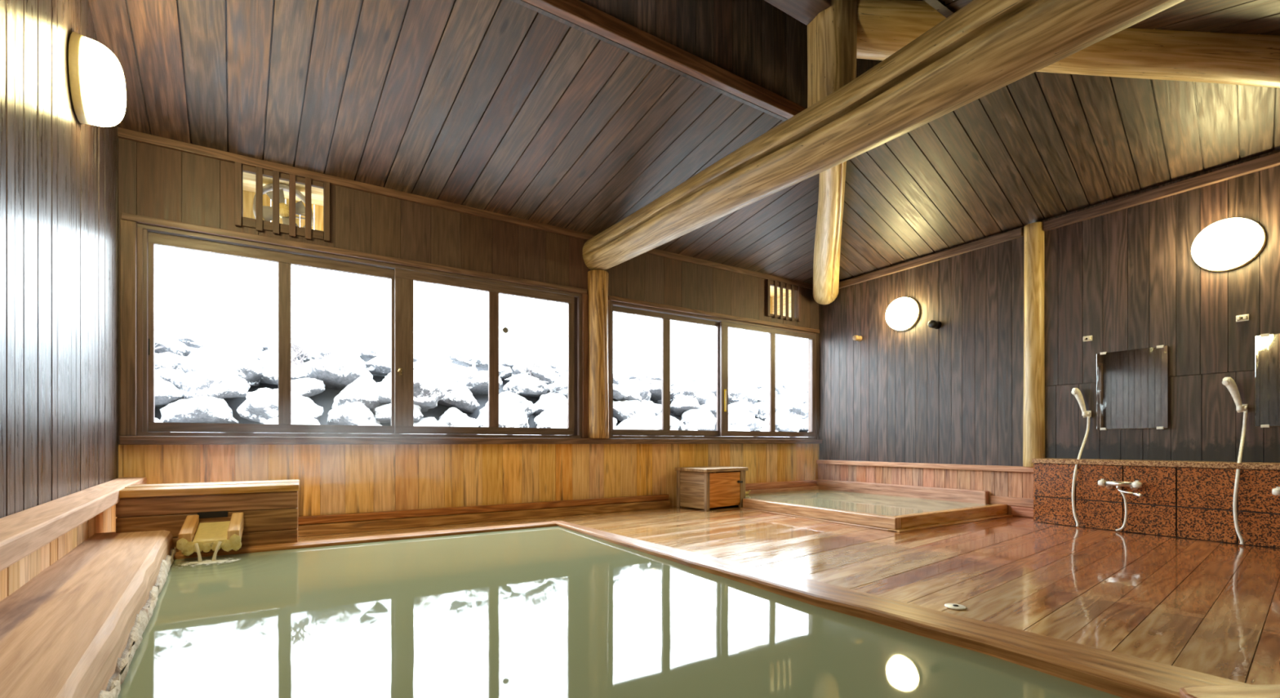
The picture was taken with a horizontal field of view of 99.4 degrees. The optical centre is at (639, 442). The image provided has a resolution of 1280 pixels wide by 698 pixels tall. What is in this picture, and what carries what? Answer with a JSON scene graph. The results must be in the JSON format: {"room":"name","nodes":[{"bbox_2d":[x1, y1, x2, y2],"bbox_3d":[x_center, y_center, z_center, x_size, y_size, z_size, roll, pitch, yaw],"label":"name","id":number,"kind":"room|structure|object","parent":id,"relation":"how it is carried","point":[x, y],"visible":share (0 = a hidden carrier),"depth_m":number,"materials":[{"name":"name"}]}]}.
{"room":"spa","nodes":[
{"label":"spa","id":0,"kind":"room"},
{"bbox_2d":[0,0,119,518],"bbox_3d":[-1.662,-1.560,1.173,0.050,3.792,6.800,0,0,-38],"label":"wall","id":1,"kind":"structure","parent":0,"point":[59,173],"depth_m":2.30,"materials":[{"name":"wood"}]},
{"bbox_2d":[0,504,116,601],"bbox_3d":[-1.618,0.470,1.188,0.061,0.372,6.770,0,0,-38],"label":"wainscot","id":2,"kind":"object","parent":1,"relation":"attached to","point":[17,575],"depth_m":2.12,"materials":[{"name":"brown wood"}]},
{"bbox_2d":[0,476,146,571],"bbox_3d":[-1.590,0.282,1.241,0.150,0.072,6.720,0,0,-38],"label":"handrail","id":3,"kind":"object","parent":1,"relation":"attached to","point":[22,533],"depth_m":1.86,"materials":[{"name":"brown wood"}]},
{"bbox_2d":[67,31,126,126],"bbox_3d":[-2.748,-1.822,2.770,0.176,0.406,0.406,0,0,-38],"label":"wall lamp","id":4,"kind":"object","parent":1,"relation":"attached to","point":[97,84],"visible":1,"depth_m":2.66,"materials":[{"name":"beige"}]},
{"bbox_2d":[118,137,818,444],"bbox_3d":[-0.561,-1.126,5.817,7.700,2.280,0.049,0,0,-32],"label":"wall","id":5,"kind":"structure","parent":0,"point":[154,181],"depth_m":4.99,"materials":[{"name":"wood"}]},
{"bbox_2d":[120,219,137,435],"bbox_3d":[-3.633,-0.812,3.857,0.083,1.525,0.030,0,0,-32],"label":"trim","id":6,"kind":"structure","parent":5,"relation":"attached to","point":[128,228],"depth_m":3.85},
{"bbox_2d":[235,161,329,242],"bbox_3d":[-2.845,-1.907,4.342,0.634,0.494,0.039,0,0,-32],"label":"air vent","id":7,"kind":"object","parent":5,"relation":"in","point":[258,223],"visible":1,"depth_m":4.31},
{"bbox_2d":[243,172,323,231],"bbox_3d":[-3.003,-1.950,4.597,0.685,0.440,0.480,0,0,-32],"label":"vent hood","id":8,"kind":"object","parent":5,"relation":"attached to","point":[249,179],"visible":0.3,"depth_m":4.66,"materials":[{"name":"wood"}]},
{"bbox_2d":[253,182,313,227],"bbox_3d":[-2.981,-1.940,4.543,0.430,0.430,0.115,0,0,-32],"label":"exhaust fan","id":9,"kind":"object","parent":8,"relation":"attached to","point":[300,206],"visible":0.42,"depth_m":4.52,"materials":[{"name":"grey plastic"}]},
{"bbox_2d":[120,212,586,293],"bbox_3d":[-2.115,-1.601,4.803,3.650,0.048,0.030,0,0,-32],"label":"trim","id":10,"kind":"structure","parent":5,"relation":"attached to","point":[138,219],"depth_m":4.51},
{"bbox_2d":[137,223,581,438],"bbox_3d":[-2.135,-0.812,4.863,3.520,1.525,0.167,0,0,-32],"label":"window","id":11,"kind":"structure","parent":5,"relation":"in","point":[402,277],"depth_m":4.65,"materials":[{"name":"brown wood"}]},
{"bbox_2d":[117,127,813,289],"bbox_3d":[-0.569,-2.187,5.763,7.330,0.063,0.035,0,0,-32],"label":"trim","id":12,"kind":"structure","parent":5,"relation":"attached to","point":[122,133],"depth_m":4.73,"materials":[{"name":"wood"}]},
{"bbox_2d":[118,443,818,516],"bbox_3d":[-0.561,0.407,5.817,7.700,0.797,0.049,0,0,-32],"label":"wainscot","id":13,"kind":"object","parent":5,"relation":"attached to","point":[334,478],"depth_m":5.05,"materials":[{"name":"wood"}]},
{"bbox_2d":[119,435,822,444],"bbox_3d":[-0.555,-0.017,5.760,7.310,0.060,0.095,0,0,-32],"label":"trim","id":14,"kind":"structure","parent":5,"relation":"attached to","point":[123,440],"depth_m":4.82,"materials":[{"name":"wood"}]},
{"bbox_2d":[582,293,588,438],"bbox_3d":[-0.580,-0.814,5.760,0.063,1.527,0.030,0,0,-32],"label":"trim","id":15,"kind":"structure","parent":5,"relation":"attached to","point":[584,296],"depth_m":5.75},
{"bbox_2d":[587,269,608,438],"bbox_3d":[-0.446,-0.935,5.826,0.236,1.778,0.249,0,0,-32],"label":"wall post","id":16,"kind":"object","parent":5,"relation":"attached to","point":[597,279],"visible":0.95,"depth_m":5.72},
{"bbox_2d":[608,299,611,438],"bbox_3d":[-0.339,-0.801,5.910,0.045,1.502,0.030,0,0,-32],"label":"trim","id":17,"kind":"structure","parent":5,"relation":"attached to","point":[609,300],"depth_m":5.90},
{"bbox_2d":[611,301,816,439],"bbox_3d":[1.054,-0.800,6.874,3.340,1.500,0.126,0,0,-32],"label":"window","id":18,"kind":"structure","parent":5,"relation":"in","point":[722,325],"depth_m":6.81,"materials":[{"name":"brown wood"}]},
{"bbox_2d":[608,295,819,333],"bbox_3d":[1.097,-1.576,6.805,3.400,0.048,0.030,0,0,-32],"label":"trim","id":19,"kind":"structure","parent":5,"relation":"attached to","point":[611,298],"depth_m":6.62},
{"bbox_2d":[770,285,791,317],"bbox_3d":[1.781,-1.920,7.579,0.680,0.460,0.480,0,0,-32],"label":"light","id":20,"kind":"object","parent":5,"relation":"attached to","point":[771,287],"visible":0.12,"depth_m":7.75,"materials":[{"name":"yellow glass"}]},
{"bbox_2d":[745,480,816,490],"bbox_3d":[1.740,0.565,7.182,1.690,0.080,0.070,0,0,-32],"label":"trim","id":21,"kind":"structure","parent":5,"relation":"attached to","point":[759,486],"depth_m":7.22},
{"bbox_2d":[765,279,800,321],"bbox_3d":[1.940,-1.907,7.323,0.629,0.494,0.039,0,0,-32],"label":"air vent","id":22,"kind":"object","parent":5,"relation":"in","point":[769,282],"visible":1,"depth_m":7.29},
{"bbox_2d":[582,0,1184,270],"bbox_3d":[1.423,-2.008,3.151,0.470,0.482,6.635,0,0,-35],"label":"tie beam","id":23,"kind":"structure","parent":5,"relation":"attached to","point":[984,46],"depth_m":2.98,"materials":[{"name":"wood"}]},
{"bbox_2d":[807,0,857,107],"bbox_3d":[1.261,-2.780,3.565,0.292,1.380,0.295,0,0,-32],"label":"post","id":24,"kind":"object","parent":23,"relation":"on","point":[832,34],"visible":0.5,"depth_m":3.45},
{"bbox_2d":[764,0,831,25],"bbox_3d":[-0.387,-2.860,2.540,3.630,0.220,0.200,0,0,-32],"label":"ridge beam","id":25,"kind":"structure","parent":24,"relation":"attached to","point":[804,11],"depth_m":3.43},
{"bbox_2d":[88,0,1279,284],"bbox_3d":[1.040,-2.232,2.880,7.812,0.913,6.716,0,0,-32],"label":"ceiling","id":26,"kind":"structure","parent":0,"point":[504,107],"depth_m":4.09,"materials":[{"name":"wood"}]},
{"bbox_2d":[813,160,846,304],"bbox_3d":[1.990,-2.298,5.632,0.343,0.803,3.952,0,0,17],"label":"post","id":27,"kind":"object","parent":26,"relation":"attached to","point":[826,262],"visible":0.64,"depth_m":5.75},
{"bbox_2d":[856,0,1279,88],"bbox_3d":[3.450,-2.366,3.301,4.195,1.136,0.322,0,0,9],"label":"rafter","id":28,"kind":"object","parent":26,"relation":"attached to","point":[884,27],"visible":0.51,"depth_m":3.29,"materials":[{"name":"wood"}]},
{"bbox_2d":[511,0,953,120],"bbox_3d":[-0.169,-3.053,2.778,5.452,0.906,1.326,0,0,-32],"label":"wall","id":29,"kind":"structure","parent":0,"point":[757,42],"depth_m":4.03,"materials":[{"name":"wood"}]},
{"bbox_2d":[523,0,806,119],"bbox_3d":[-0.404,-2.639,3.316,5.222,0.105,0.065,0,0,-32],"label":"trim","id":30,"kind":"structure","parent":29,"relation":"attached to","point":[578,12],"depth_m":3.65,"materials":[{"name":"wood"}]},
{"bbox_2d":[297,505,1279,684],"bbox_3d":[1.159,0.779,3.037,7.392,0.062,7.601,0,0,-32],"label":"floor","id":31,"kind":"structure","parent":0,"point":[1205,606],"depth_m":3.18,"materials":[{"name":"brown wood"}]},
{"bbox_2d":[115,479,299,551],"bbox_3d":[-2.531,0.478,3.251,0.833,0.463,0.425,0,0,-32],"label":"box","id":32,"kind":"object","parent":31,"relation":"on","point":[269,508],"visible":0.7,"depth_m":3.11,"materials":[{"name":"brown wood"}]},
{"bbox_2d":[176,512,243,555],"bbox_3d":[-2.337,0.496,2.971,0.274,0.186,0.262,0,0,-32],"label":"spout","id":33,"kind":"object","parent":32,"relation":"in","point":[207,535],"visible":0.99,"depth_m":2.92,"materials":[{"name":"brown wood"}]},
{"bbox_2d":[297,500,670,536],"bbox_3d":[-1.626,0.707,5.067,4.600,0.086,0.100,0,0,-32],"label":"trim","id":34,"kind":"structure","parent":31,"relation":"on","point":[442,520],"depth_m":5.03,"materials":[{"name":"brown wood"}]},
{"bbox_2d":[297,493,668,524],"bbox_3d":[-1.634,0.630,5.080,4.600,0.064,0.070,0,0,-32],"label":"trim","id":35,"kind":"structure","parent":34,"relation":"on","point":[343,517],"depth_m":5.05,"materials":[{"name":"brown wood"}]},
{"bbox_2d":[117,520,1250,697],"bbox_3d":[-0.485,0.984,1.724,3.000,0.833,4.340,0,0,-32],"label":"pool","id":36,"kind":"object","parent":31,"relation":"in","point":[553,609],"visible":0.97,"depth_m":1.72,"materials":[{"name":"green liquid"}]},
{"bbox_2d":[0,529,176,697],"bbox_3d":[-1.115,0.589,0.856,0.342,0.222,5.330,0,0,-38],"label":"wooden deck","id":37,"kind":"object","parent":36,"relation":"on","point":[76,628],"visible":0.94,"depth_m":1.53,"materials":[{"name":"brown wood"}]},
{"bbox_2d":[178,541,239,565],"bbox_3d":[-2.214,0.570,2.808,0.415,0.099,0.251,0,0,-32],"label":"trickle","id":38,"kind":"object","parent":36,"relation":"in","point":[200,562],"visible":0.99,"depth_m":2.81,"materials":[{"name":"white liquid"}]},
{"bbox_2d":[1179,684,1279,697],"bbox_3d":[1.610,0.554,1.057,0.849,0.024,0.690,0,0,-32],"label":"plank","id":39,"kind":"object","parent":36,"relation":"on","point":[1273,691],"visible":1,"depth_m":1.18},
{"bbox_2d":[675,466,748,511],"bbox_3d":[0.834,0.519,6.326,0.692,0.461,0.520,0,0,-39],"label":"box","id":40,"kind":"object","parent":31,"relation":"on","point":[704,487],"visible":1,"depth_m":6.15,"materials":[{"name":"brown wood"}]},
{"bbox_2d":[740,479,1013,532],"bbox_3d":[2.351,0.632,6.107,1.980,0.236,2.480,0,0,-32],"label":"bath","id":41,"kind":"object","parent":31,"relation":"on","point":[880,506],"visible":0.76,"depth_m":5.77,"materials":[{"name":"brown wood"}]},
{"bbox_2d":[1011,506,1033,517],"bbox_3d":[3.905,0.701,5.456,0.040,0.098,0.310,0,0,-32],"label":"trim","id":42,"kind":"structure","parent":31,"relation":"on","point":[1017,511],"depth_m":5.49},
{"bbox_2d":[1097,478,1142,531],"bbox_3d":[4.012,0.527,4.531,0.143,0.436,0.308,0,0,-32],"label":"mixer tap","id":43,"kind":"object","parent":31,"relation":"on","point":[1134,486],"visible":1,"depth_m":4.52,"materials":[{"name":"silver metal"}]},
{"bbox_2d":[1031,457,1279,548],"bbox_3d":[4.820,0.450,3.711,0.391,0.600,3.600,0,0,-32],"label":"tiled wall","id":44,"kind":"structure","parent":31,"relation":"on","point":[1180,499],"depth_m":4.34,"materials":[{"name":"stone"}]},
{"bbox_2d":[817,148,1279,466],"bbox_3d":[4.322,-0.905,4.926,0.049,2.722,6.730,0,0,-32],"label":"wall","id":45,"kind":"structure","parent":0,"point":[1129,278],"depth_m":5.22,"materials":[{"name":"wood"}]},
{"bbox_2d":[885,297,920,331],"bbox_3d":[3.158,-1.565,6.581,0.176,0.406,0.406,0,0,-32],"label":"wall lamp","id":46,"kind":"object","parent":45,"relation":"attached to","point":[903,313],"visible":1,"depth_m":6.50,"materials":[{"name":"beige"}]},
{"bbox_2d":[816,459,1033,472],"bbox_3d":[3.259,0.270,6.508,0.085,0.056,2.780,0,0,-32],"label":"trim","id":47,"kind":"structure","parent":45,"relation":"attached to","point":[944,466],"depth_m":6.24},
{"bbox_2d":[817,463,1033,514],"bbox_3d":[3.289,0.540,6.539,0.061,0.532,2.800,0,0,-32],"label":"wainscot","id":48,"kind":"structure","parent":45,"relation":"attached to","point":[999,483],"depth_m":6.22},
{"bbox_2d":[839,227,1023,288],"bbox_3d":[3.221,-2.145,6.606,0.045,0.080,2.545,0,0,-32],"label":"trim","id":49,"kind":"structure","parent":45,"relation":"attached to","point":[1018,233],"depth_m":6.24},
{"bbox_2d":[990,495,1033,507],"bbox_3d":[3.858,0.605,5.550,0.020,0.090,0.520,0,0,-32],"label":"trim","id":50,"kind":"structure","parent":45,"relation":"attached to","point":[1012,501],"depth_m":5.58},
{"bbox_2d":[1022,222,1044,466],"bbox_3d":[3.951,-0.970,5.443,0.177,2.428,0.180,0,0,-32],"label":"wall post","id":51,"kind":"object","parent":45,"relation":"attached to","point":[1033,418],"visible":0.85,"depth_m":5.38,"materials":[{"name":"wood"}]},
{"bbox_2d":[1071,387,1091,527],"bbox_3d":[3.990,0.115,4.966,0.473,1.259,0.133,0,0,-39],"label":"shower","id":52,"kind":"object","parent":45,"relation":"attached to","point":[1076,392],"visible":1,"depth_m":5.01,"materials":[{"name":"beige plastic"}]},
{"bbox_2d":[1096,345,1168,430],"bbox_3d":[4.343,-0.473,4.806,0.018,0.717,0.494,0,0,-29],"label":"wall mirror","id":53,"kind":"object","parent":45,"relation":"attached to","point":[1132,384],"visible":1,"depth_m":4.79,"materials":[{"name":"silver mirror"}]},
{"bbox_2d":[1043,151,1279,231],"bbox_3d":[4.559,-2.132,4.454,0.050,0.085,2.142,0,0,-32],"label":"trim","id":54,"kind":"structure","parent":45,"relation":"attached to","point":[1269,161],"depth_m":4.57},
{"bbox_2d":[1191,217,1266,271],"bbox_3d":[4.599,-1.565,4.268,0.176,0.406,0.406,0,0,-32],"label":"wall lamp","id":55,"kind":"object","parent":45,"relation":"attached to","point":[1229,244],"visible":1,"depth_m":4.21,"materials":[{"name":"beige"}]},
{"bbox_2d":[1222,377,1247,545],"bbox_3d":[4.511,0.115,4.130,0.473,1.259,0.133,0,0,-39],"label":"shower","id":56,"kind":"object","parent":45,"relation":"attached to","point":[1228,382],"visible":1,"depth_m":4.17,"materials":[{"name":"beige plastic"}]},
{"bbox_2d":[1255,333,1279,427],"bbox_3d":[4.874,-0.473,3.977,0.018,0.717,0.494,0,0,-32],"label":"wall mirror","id":57,"kind":"object","parent":45,"relation":"attached to","point":[1267,345],"visible":1,"depth_m":4.13,"materials":[{"name":"silver mirror"}]},
{"label":"outside","id":58,"kind":"structure","parent":0,"visible":0},
{"bbox_3d":[-0.620,-0.226,12.339,30.000,1.844,10.400,0,0,-32],"label":"ground","id":59,"kind":"structure","parent":58,"visible":0},
{"bbox_2d":[260,348,306,366],"bbox_3d":[-4.660,-1.011,6.955,0.537,0.429,0.723,0,0,2],"label":"rock","id":60,"kind":"object","parent":59,"relation":"on","point":[270,353],"visible":0.12,"depth_m":6.77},
{"bbox_2d":[261,339,310,362],"bbox_3d":[-4.677,-1.200,7.167,0.548,0.329,0.586,0,0,-39],"label":"rock","id":61,"kind":"object","parent":60,"relation":"on","point":[274,344],"visible":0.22,"depth_m":7.03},
{"bbox_2d":[371,403,423,423],"bbox_3d":[-3.038,-0.377,6.808,0.646,0.304,0.536,0,0,40],"label":"rock","id":62,"kind":"object","parent":59,"relation":"on","point":[382,414],"visible":0.49,"depth_m":6.62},
{"bbox_2d":[613,378,651,402],"bbox_3d":[-0.213,-0.815,9.103,0.775,0.500,0.775,0,0,30],"label":"rock","id":63,"kind":"object","parent":59,"relation":"on","point":[636,389],"visible":0.41,"depth_m":8.84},
{"bbox_2d":[670,383,708,404],"bbox_3d":[0.860,-0.829,9.868,0.777,0.466,0.745,0,0,30],"label":"rock","id":64,"kind":"object","parent":59,"relation":"on","point":[685,390],"visible":0.6,"depth_m":9.56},
{"bbox_2d":[728,424,750,431],"bbox_3d":[1.611,-0.088,9.302,0.713,0.469,0.695,0,0,27],"label":"rock","id":65,"kind":"object","parent":59,"relation":"on","point":[731,427],"visible":0.15,"depth_m":9.13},
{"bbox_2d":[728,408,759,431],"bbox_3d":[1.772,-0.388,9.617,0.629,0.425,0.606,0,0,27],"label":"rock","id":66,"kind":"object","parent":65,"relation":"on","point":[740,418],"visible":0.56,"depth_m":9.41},
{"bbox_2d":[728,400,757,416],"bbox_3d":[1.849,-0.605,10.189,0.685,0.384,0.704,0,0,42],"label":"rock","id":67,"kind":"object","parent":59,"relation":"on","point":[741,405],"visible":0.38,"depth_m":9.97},
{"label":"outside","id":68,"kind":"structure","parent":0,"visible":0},
{"bbox_2d":[155,374,808,436],"bbox_3d":[1.020,-0.340,9.708,28.000,1.340,1.600,0,0,-32],"label":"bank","id":69,"kind":"object","parent":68,"point":[325,399],"visible":0.02,"depth_m":6.89,"materials":[{"name":"stone"}]},
{"bbox_2d":[155,373,182,407],"bbox_3d":[-5.207,-0.550,5.691,0.766,0.430,0.620,0,0,23],"label":"rock","id":70,"kind":"object","parent":69,"relation":"on","point":[166,393],"visible":0.2,"depth_m":5.63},
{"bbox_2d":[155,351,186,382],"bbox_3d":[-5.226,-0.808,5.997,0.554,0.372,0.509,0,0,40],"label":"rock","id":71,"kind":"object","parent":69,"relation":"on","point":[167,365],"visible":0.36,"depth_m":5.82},
{"bbox_2d":[155,330,191,356],"bbox_3d":[-5.570,-1.118,6.350,0.514,0.388,0.658,0,0,-35],"label":"rock","id":72,"kind":"object","parent":69,"relation":"on","point":[173,345],"visible":0.34,"depth_m":6.25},
{"bbox_2d":[164,331,206,348],"bbox_3d":[-5.635,-1.279,6.762,0.343,0.199,0.462,0,0,14],"label":"rock","id":73,"kind":"object","parent":72,"relation":"on","point":[190,340],"visible":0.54,"depth_m":6.68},
{"bbox_2d":[160,395,239,423],"bbox_3d":[-4.762,-0.305,5.884,0.672,0.442,0.854,0,0,-39],"label":"rock","id":74,"kind":"object","parent":69,"relation":"on","point":[202,409],"visible":0.63,"depth_m":5.60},
{"bbox_2d":[171,365,250,399],"bbox_3d":[-4.727,-0.655,5.989,0.712,0.401,0.589,0,0,17],"label":"rock","id":75,"kind":"object","parent":69,"relation":"on","point":[215,381],"visible":0.77,"depth_m":5.79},
{"bbox_2d":[181,346,263,386],"bbox_3d":[-4.756,-0.854,6.207,0.786,0.475,0.693,0,0,-29],"label":"rock","id":76,"kind":"object","parent":69,"relation":"on","point":[249,368],"visible":0.62,"depth_m":6.04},
{"bbox_2d":[235,387,323,423],"bbox_3d":[-4.097,-0.367,6.253,0.772,0.507,0.788,0,0,27],"label":"rock","id":77,"kind":"object","parent":69,"relation":"on","point":[261,405],"visible":0.46,"depth_m":5.98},
{"bbox_2d":[259,357,308,385],"bbox_3d":[-4.433,-0.867,6.677,0.608,0.372,0.619,0,0,7],"label":"rock","id":78,"kind":"object","parent":69,"relation":"on","point":[270,369],"visible":0.43,"depth_m":6.46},
{"bbox_2d":[291,340,315,364],"bbox_3d":[-4.171,-1.102,6.607,0.381,0.317,0.205,0,0,-12],"label":"bare shrub","id":79,"kind":"object","parent":78,"relation":"on","point":[298,353],"visible":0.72,"depth_m":6.60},
{"bbox_2d":[264,411,319,433],"bbox_3d":[-3.859,-0.113,5.963,0.691,0.463,0.666,0,0,18],"label":"rock","id":80,"kind":"object","parent":69,"relation":"on","point":[297,418],"visible":0.15,"depth_m":5.88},
{"bbox_2d":[291,377,324,396],"bbox_3d":[-4.057,-0.626,6.508,0.494,0.308,0.511,0,0,-29],"label":"rock","id":81,"kind":"object","parent":69,"relation":"on","point":[305,387],"visible":0.62,"depth_m":6.38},
{"bbox_2d":[310,346,359,362],"bbox_3d":[-4.065,-1.138,7.282,0.557,0.296,0.479,0,0,21],"label":"rock","id":82,"kind":"object","parent":69,"relation":"on","point":[323,353],"visible":0.37,"depth_m":7.13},
{"bbox_2d":[306,352,373,390],"bbox_3d":[-3.807,-0.887,6.886,0.743,0.506,0.710,0,0,-34],"label":"rock","id":83,"kind":"object","parent":69,"relation":"on","point":[338,371],"visible":0.67,"depth_m":6.63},
{"bbox_2d":[326,401,380,425],"bbox_3d":[-3.429,-0.317,6.530,0.580,0.345,0.589,0,0,-32],"label":"rock","id":84,"kind":"object","parent":69,"relation":"on","point":[356,413],"visible":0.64,"depth_m":6.32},
{"bbox_2d":[332,375,382,410],"bbox_3d":[-3.430,-0.589,6.737,0.578,0.485,0.632,0,0,37],"label":"rock","id":85,"kind":"object","parent":69,"relation":"on","point":[362,389],"visible":0.55,"depth_m":6.58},
{"bbox_2d":[363,350,414,374],"bbox_3d":[-3.433,-1.103,7.483,0.664,0.358,0.550,0,0,-38],"label":"rock","id":86,"kind":"object","parent":69,"relation":"on","point":[381,364],"visible":0.35,"depth_m":7.27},
{"bbox_2d":[359,346,382,362],"bbox_3d":[-3.780,-1.236,7.691,0.355,0.236,0.410,0,0,-14],"label":"rock","id":87,"kind":"object","parent":86,"relation":"on","point":[366,353],"visible":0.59,"depth_m":7.56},
{"bbox_2d":[373,369,445,412],"bbox_3d":[-2.993,-0.664,6.937,0.820,0.538,0.932,0,0,-43],"label":"rock","id":88,"kind":"object","parent":69,"relation":"on","point":[428,391],"visible":0.52,"depth_m":6.69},
{"bbox_2d":[399,417,443,434],"bbox_3d":[-2.732,-0.119,6.904,0.681,0.411,0.674,0,0,25],"label":"rock","id":89,"kind":"object","parent":69,"relation":"on","point":[428,421],"visible":0.14,"depth_m":6.76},
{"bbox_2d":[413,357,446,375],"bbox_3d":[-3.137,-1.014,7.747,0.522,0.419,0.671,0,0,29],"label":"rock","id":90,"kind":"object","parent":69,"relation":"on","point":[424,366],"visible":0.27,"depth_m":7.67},
{"bbox_2d":[429,367,472,394],"bbox_3d":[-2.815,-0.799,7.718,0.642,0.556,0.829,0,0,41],"label":"rock","id":91,"kind":"object","parent":69,"relation":"on","point":[442,375],"visible":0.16,"depth_m":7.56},
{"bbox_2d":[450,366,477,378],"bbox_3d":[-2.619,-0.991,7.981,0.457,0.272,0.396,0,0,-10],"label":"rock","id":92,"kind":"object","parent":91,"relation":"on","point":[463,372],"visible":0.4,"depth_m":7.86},
{"bbox_2d":[437,381,479,413],"bbox_3d":[-2.562,-0.614,7.474,0.671,0.423,0.710,0,0,-22],"label":"rock","id":93,"kind":"object","parent":69,"relation":"on","point":[458,396],"visible":0.7,"depth_m":7.24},
{"bbox_2d":[437,407,480,426],"bbox_3d":[-2.420,-0.267,7.180,0.676,0.406,0.511,0,0,13],"label":"rock","id":94,"kind":"object","parent":69,"relation":"on","point":[452,417],"visible":0.47,"depth_m":7.01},
{"bbox_2d":[448,351,473,367],"bbox_3d":[-2.728,-1.268,8.268,0.354,0.211,0.314,0,0,-30],"label":"rock","id":95,"kind":"object","parent":69,"relation":"on","point":[463,359],"visible":1,"depth_m":8.18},
{"bbox_2d":[461,370,502,395],"bbox_3d":[-2.303,-0.863,7.848,0.612,0.348,0.484,0,0,5],"label":"rock","id":96,"kind":"object","parent":69,"relation":"on","point":[477,382],"visible":0.6,"depth_m":7.66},
{"bbox_2d":[475,400,528,435],"bbox_3d":[-1.899,-0.317,7.559,0.695,0.523,0.731,0,0,-9],"label":"rock","id":97,"kind":"object","parent":69,"relation":"on","point":[511,415],"visible":0.47,"depth_m":7.38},
{"bbox_2d":[498,364,512,379],"bbox_3d":[-2.190,-1.091,8.513,0.364,0.248,0.435,0,0,-16],"label":"rock","id":98,"kind":"object","parent":69,"relation":"on","point":[504,372],"visible":0.53,"depth_m":8.38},
{"bbox_2d":[474,350,508,371],"bbox_3d":[-2.351,-1.273,8.609,0.525,0.364,0.504,0,0,-12],"label":"rock","id":99,"kind":"object","parent":98,"relation":"on","point":[481,359],"visible":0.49,"depth_m":8.42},
{"bbox_2d":[485,391,534,419],"bbox_3d":[-1.895,-0.526,7.856,0.696,0.414,0.689,0,0,-21],"label":"rock","id":100,"kind":"object","parent":69,"relation":"on","point":[507,396],"visible":0.43,"depth_m":7.65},
{"bbox_2d":[502,373,550,397],"bbox_3d":[-1.713,-0.897,8.329,0.624,0.387,0.710,0,0,-39],"label":"rock","id":101,"kind":"object","parent":69,"relation":"on","point":[522,384],"visible":0.84,"depth_m":8.09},
{"bbox_2d":[512,358,555,382],"bbox_3d":[-1.654,-1.142,8.553,0.634,0.403,0.665,0,0,6],"label":"rock","id":102,"kind":"object","parent":101,"relation":"on","point":[548,376],"visible":0.74,"depth_m":8.30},
{"bbox_2d":[533,392,567,415],"bbox_3d":[-1.298,-0.559,8.207,0.624,0.393,0.609,0,0,8],"label":"rock","id":103,"kind":"object","parent":69,"relation":"on","point":[544,401],"visible":0.44,"depth_m":8.00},
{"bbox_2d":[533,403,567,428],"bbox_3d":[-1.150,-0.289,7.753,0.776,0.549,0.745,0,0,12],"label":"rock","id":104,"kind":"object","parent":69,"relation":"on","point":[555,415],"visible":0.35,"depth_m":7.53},
{"bbox_2d":[546,374,567,398],"bbox_3d":[-1.083,-0.838,8.610,0.826,0.496,0.747,0,0,14],"label":"rock","id":105,"kind":"object","parent":69,"relation":"on","point":[560,384],"visible":0.2,"depth_m":8.31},
{"bbox_2d":[613,400,645,421],"bbox_3d":[-0.198,-0.497,8.810,0.686,0.518,0.862,0,0,37],"label":"rock","id":106,"kind":"object","parent":69,"relation":"on","point":[623,410],"visible":0.41,"depth_m":8.51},
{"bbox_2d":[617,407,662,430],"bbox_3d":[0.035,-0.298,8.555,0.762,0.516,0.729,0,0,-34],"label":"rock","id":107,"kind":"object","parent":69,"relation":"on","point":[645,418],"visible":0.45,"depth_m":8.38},
{"bbox_2d":[644,379,671,399],"bbox_3d":[0.234,-0.924,9.472,0.600,0.337,0.613,0,0,-8],"label":"rock","id":108,"kind":"object","parent":69,"relation":"on","point":[655,386],"visible":0.39,"depth_m":9.24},
{"bbox_2d":[670,397,700,416],"bbox_3d":[0.771,-0.613,9.397,0.492,0.324,0.563,0,0,-12],"label":"rock","id":109,"kind":"object","parent":69,"relation":"on","point":[678,406],"visible":0.83,"depth_m":9.22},
{"bbox_2d":[680,408,715,431],"bbox_3d":[1.030,-0.365,9.313,0.582,0.488,0.708,0,0,-32],"label":"rock","id":110,"kind":"object","parent":69,"relation":"on","point":[696,419],"visible":0.81,"depth_m":9.13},
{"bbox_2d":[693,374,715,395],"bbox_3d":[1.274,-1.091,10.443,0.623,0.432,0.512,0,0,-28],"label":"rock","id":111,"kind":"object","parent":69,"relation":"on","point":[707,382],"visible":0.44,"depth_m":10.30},
{"bbox_2d":[728,385,758,404],"bbox_3d":[1.917,-0.923,10.573,0.744,0.423,0.759,0,0,-42],"label":"rock","id":112,"kind":"object","parent":69,"relation":"on","point":[736,393],"visible":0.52,"depth_m":10.29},
{"bbox_2d":[754,377,784,395],"bbox_3d":[2.641,-1.119,11.318,0.706,0.483,0.696,0,0,2],"label":"rock","id":113,"kind":"object","parent":69,"relation":"on","point":[780,389],"visible":0.34,"depth_m":11.02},
{"bbox_2d":[753,397,786,420],"bbox_3d":[2.427,-0.640,10.344,0.708,0.447,0.602,0,0,35],"label":"rock","id":114,"kind":"object","parent":69,"relation":"on","point":[762,407],"visible":0.56,"depth_m":10.13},
{"bbox_2d":[782,399,808,418],"bbox_3d":[3.015,-0.657,10.762,0.725,0.414,0.723,0,0,-5],"label":"rock","id":115,"kind":"object","parent":69,"relation":"on","point":[793,406],"visible":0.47,"depth_m":10.49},
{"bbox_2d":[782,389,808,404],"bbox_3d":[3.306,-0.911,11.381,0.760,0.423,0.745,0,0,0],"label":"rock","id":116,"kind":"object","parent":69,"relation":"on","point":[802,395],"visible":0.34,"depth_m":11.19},
{"bbox_3d":[2.882,0.012,10.138,0.925,0.456,0.776,-12,-5,-28],"label":"rock","id":117,"kind":"object","parent":69,"relation":"on","visible":0},
{"bbox_2d":[764,412,804,431],"bbox_3d":[2.687,-0.369,10.160,0.760,0.426,0.654,0,0,-12],"label":"rock","id":118,"kind":"object","parent":117,"relation":"on","point":[784,422],"visible":0.62,"depth_m":9.90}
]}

